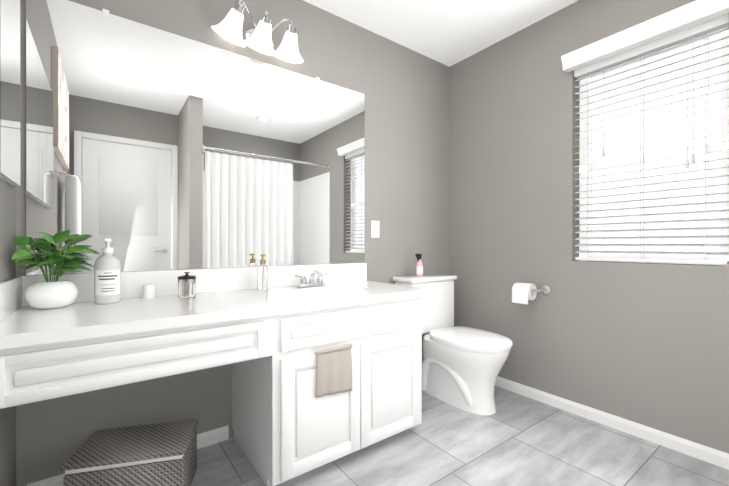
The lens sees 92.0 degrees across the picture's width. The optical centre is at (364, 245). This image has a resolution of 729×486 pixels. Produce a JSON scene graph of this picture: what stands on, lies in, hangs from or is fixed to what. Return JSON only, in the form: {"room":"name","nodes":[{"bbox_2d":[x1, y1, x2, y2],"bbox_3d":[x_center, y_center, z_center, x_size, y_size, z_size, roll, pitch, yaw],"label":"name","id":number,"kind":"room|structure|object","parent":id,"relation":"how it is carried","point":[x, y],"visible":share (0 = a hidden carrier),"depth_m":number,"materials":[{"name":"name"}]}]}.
{"room":"bathroom","nodes":[
{"label":"bathroom","id":0,"kind":"room"},
{"bbox_2d":[0,178,15,485],"bbox_3d":[-0.605,-0.217,0.254,0.120,2.440,2.640,0,0,-36],"label":"wall","id":1,"kind":"structure","parent":0,"point":[7,272],"depth_m":1.24,"materials":[{"name":"grey paint"}]},
{"bbox_2d":[0,0,19,185],"bbox_3d":[-1.013,-0.564,0.928,0.022,0.690,0.930,0,0,-36],"label":"medicine cabinet mirror","id":2,"kind":"object","parent":1,"relation":"attached to","point":[10,92],"visible":1,"depth_m":1.17,"materials":[{"name":"white mirror"}]},
{"bbox_2d":[0,276,23,322],"bbox_3d":[-1.151,0.178,1.117,0.020,0.119,0.556,0,0,-36],"label":"backsplash","id":3,"kind":"structure","parent":1,"relation":"attached to","point":[11,290],"depth_m":1.19,"materials":[{"name":"white stone"}]},
{"bbox_2d":[16,0,448,485],"bbox_3d":[-0.290,-0.221,2.201,2.940,2.440,0.120,0,0,-36],"label":"wall","id":4,"kind":"structure","parent":0,"point":[404,90],"depth_m":2.15,"materials":[{"name":"grey paint"}]},
{"bbox_2d":[27,425,228,485],"bbox_3d":[-1.008,0.966,1.592,0.758,0.068,0.011,0,0,-36],"label":"baseboard","id":5,"kind":"structure","parent":4,"relation":"attached to","point":[204,439],"depth_m":1.74,"materials":[{"name":"white wood"}]},
{"bbox_2d":[24,263,366,306],"bbox_3d":[-0.660,0.176,1.838,1.667,0.119,0.019,0,0,-36],"label":"backsplash","id":6,"kind":"structure","parent":4,"relation":"attached to","point":[238,278],"depth_m":1.76,"materials":[{"name":"white stone"}]},
{"bbox_2d":[26,0,364,274],"bbox_3d":[-0.657,-0.449,1.848,1.630,1.128,0.010,0,0,-36],"label":"wall mirror","id":7,"kind":"object","parent":4,"relation":"attached to","point":[149,148],"visible":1,"depth_m":1.68,"materials":[{"name":"clear glass"}]},
{"bbox_2d":[211,0,303,63],"bbox_3d":[-0.548,-1.122,1.885,0.503,0.219,0.195,0,0,-36],"label":"sconce","id":8,"kind":"object","parent":4,"relation":"attached to","point":[229,26],"visible":1,"depth_m":1.85,"materials":[{"name":"white glass"}]},
{"bbox_2d":[371,221,378,237],"bbox_3d":[0.075,-0.109,2.390,0.070,0.115,0.007,0,0,-36],"label":"switch plate","id":9,"kind":"object","parent":4,"relation":"attached to","point":[374,229],"visible":1,"depth_m":2.38,"materials":[{"name":"white plastic"}]},
{"bbox_2d":[303,0,577,66],"bbox_3d":[0.553,-1.489,1.056,2.940,0.100,2.960,0,0,-36],"label":"ceiling","id":10,"kind":"structure","parent":0,"point":[449,33],"depth_m":2.25,"materials":[{"name":"white paint"}]},
{"bbox_2d":[191,386,728,485],"bbox_3d":[0.553,1.051,1.061,2.940,0.100,2.960,0,0,-36],"label":"floor","id":11,"kind":"structure","parent":0,"point":[515,439],"depth_m":1.65,"materials":[{"name":"tile"}]},
{"bbox_2d":[61,419,197,485],"bbox_3d":[-0.904,0.888,1.402,0.398,0.224,0.258,0,0,-14],"label":"wicker basket","id":12,"kind":"object","parent":11,"relation":"on","point":[161,454],"visible":1,"depth_m":1.32,"materials":[{"name":"grey wicker"}]},
{"bbox_2d":[228,295,427,485],"bbox_3d":[-0.185,0.635,1.849,0.832,0.728,0.567,0,0,-36],"label":"base cabinet","id":13,"kind":"object","parent":11,"relation":"on","point":[287,424],"depth_m":1.55,"materials":[{"name":"white wood"}]},
{"bbox_2d":[0,279,429,350],"bbox_3d":[-0.489,0.254,1.607,1.667,0.037,0.557,0,0,-36],"label":"countertop","id":14,"kind":"structure","parent":13,"relation":"on","point":[30,326],"depth_m":1.28,"materials":[{"name":"white stone"}]},
{"bbox_2d":[11,230,99,308],"bbox_3d":[-1.127,0.089,1.310,0.233,0.290,0.257,0,0,-36],"label":"potted plant","id":15,"kind":"object","parent":14,"relation":"on","point":[46,293],"visible":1,"depth_m":1.29,"materials":[{"name":"green plant"}]},
{"bbox_2d":[94,238,120,303],"bbox_3d":[-1.048,0.103,1.437,0.088,0.262,0.089,0,0,-36],"label":"soap dispenser","id":16,"kind":"object","parent":14,"relation":"on","point":[107,277],"visible":1,"depth_m":1.40,"materials":[{"name":"white plastic"}]},
{"bbox_2d":[142,284,154,298],"bbox_3d":[-0.952,0.204,1.550,0.051,0.061,0.051,0,0,-36],"label":"cup","id":17,"kind":"object","parent":14,"relation":"on","point":[148,291],"visible":0.94,"depth_m":1.53,"materials":[{"name":"white ceramic"}]},
{"bbox_2d":[177,272,195,297],"bbox_3d":[-0.806,0.178,1.597,0.077,0.113,0.077,0,0,-36],"label":"jar","id":18,"kind":"object","parent":14,"relation":"on","point":[186,285],"visible":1,"depth_m":1.57,"materials":[{"name":"clear glass"}]},
{"bbox_2d":[257,254,267,289],"bbox_3d":[-0.531,0.140,1.839,0.054,0.187,0.061,0,0,-36],"label":"pump bottle","id":19,"kind":"object","parent":14,"relation":"on","point":[262,276],"visible":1,"depth_m":1.82,"materials":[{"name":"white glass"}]},
{"bbox_2d":[294,270,328,286],"bbox_3d":[-0.276,0.186,1.973,0.218,0.095,0.150,0,0,-36],"label":"faucet","id":20,"kind":"object","parent":14,"relation":"on","point":[310,283],"visible":1,"depth_m":1.98,"materials":[{"name":"silver metal"}]},
{"bbox_2d":[315,343,352,396],"bbox_3d":[-0.131,0.548,1.529,0.189,0.213,0.016,0,0,-36],"label":"hand towel","id":21,"kind":"object","parent":13,"relation":"hanging from","point":[333,370],"visible":0.98,"depth_m":1.52,"materials":[{"name":"beige fabric"}]},
{"bbox_2d":[393,274,512,414],"bbox_3d":[0.597,0.609,2.307,0.458,0.778,0.742,0,0,-36],"label":"toilet","id":22,"kind":"object","parent":11,"relation":"on","point":[461,367],"visible":0.98,"depth_m":2.19,"materials":[{"name":"white ceramic"}]},
{"bbox_2d":[415,254,422,275],"bbox_3d":[0.387,0.140,2.502,0.061,0.158,0.046,0,0,-36],"label":"spray bottle","id":23,"kind":"object","parent":22,"relation":"on","point":[419,268],"visible":1,"depth_m":2.49,"materials":[{"name":"pink plastic"}]},
{"bbox_2d":[449,0,728,453],"bbox_3d":[1.559,-0.220,1.801,0.160,2.440,2.720,0,0,-36],"label":"wall","id":24,"kind":"structure","parent":0,"point":[646,344],"depth_m":2.16,"materials":[{"name":"grey paint"}]},
{"bbox_2d":[512,282,549,303],"bbox_3d":[1.049,0.305,2.248,0.128,0.126,0.214,0,0,-36],"label":"toilet paper holder","id":25,"kind":"object","parent":24,"relation":"attached to","point":[523,293],"visible":1,"depth_m":2.22,"materials":[{"name":"white paper"}]},
{"bbox_2d":[495,376,728,469],"bbox_3d":[1.235,0.965,2.098,0.011,0.068,1.860,0,0,-36],"label":"baseboard","id":26,"kind":"structure","parent":24,"relation":"attached to","point":[644,432],"depth_m":1.88,"materials":[{"name":"white wood"}]},
{"bbox_2d":[561,0,728,72],"bbox_3d":[1.403,-1.077,1.812,0.074,0.078,0.715,0,0,-36],"label":"window valance","id":27,"kind":"object","parent":24,"relation":"attached to","point":[691,14],"visible":1,"depth_m":1.76,"materials":[{"name":"white wood"}]},
{"bbox_2d":[579,29,728,264],"bbox_3d":[1.534,-0.478,1.910,0.050,1.145,0.655,0,0,-36],"label":"window","id":28,"kind":"structure","parent":24,"relation":"in","point":[714,121],"depth_m":1.86,"materials":[{"name":"white glass"}]},
{"bbox_2d":[574,13,728,264],"bbox_3d":[1.465,-0.479,1.859,0.069,1.139,0.647,0,0,-36],"label":"window blinds","id":29,"kind":"object","parent":28,"relation":"attached to","point":[713,26],"visible":0.98,"depth_m":1.80,"materials":[{"name":"white plastic"}]}
]}

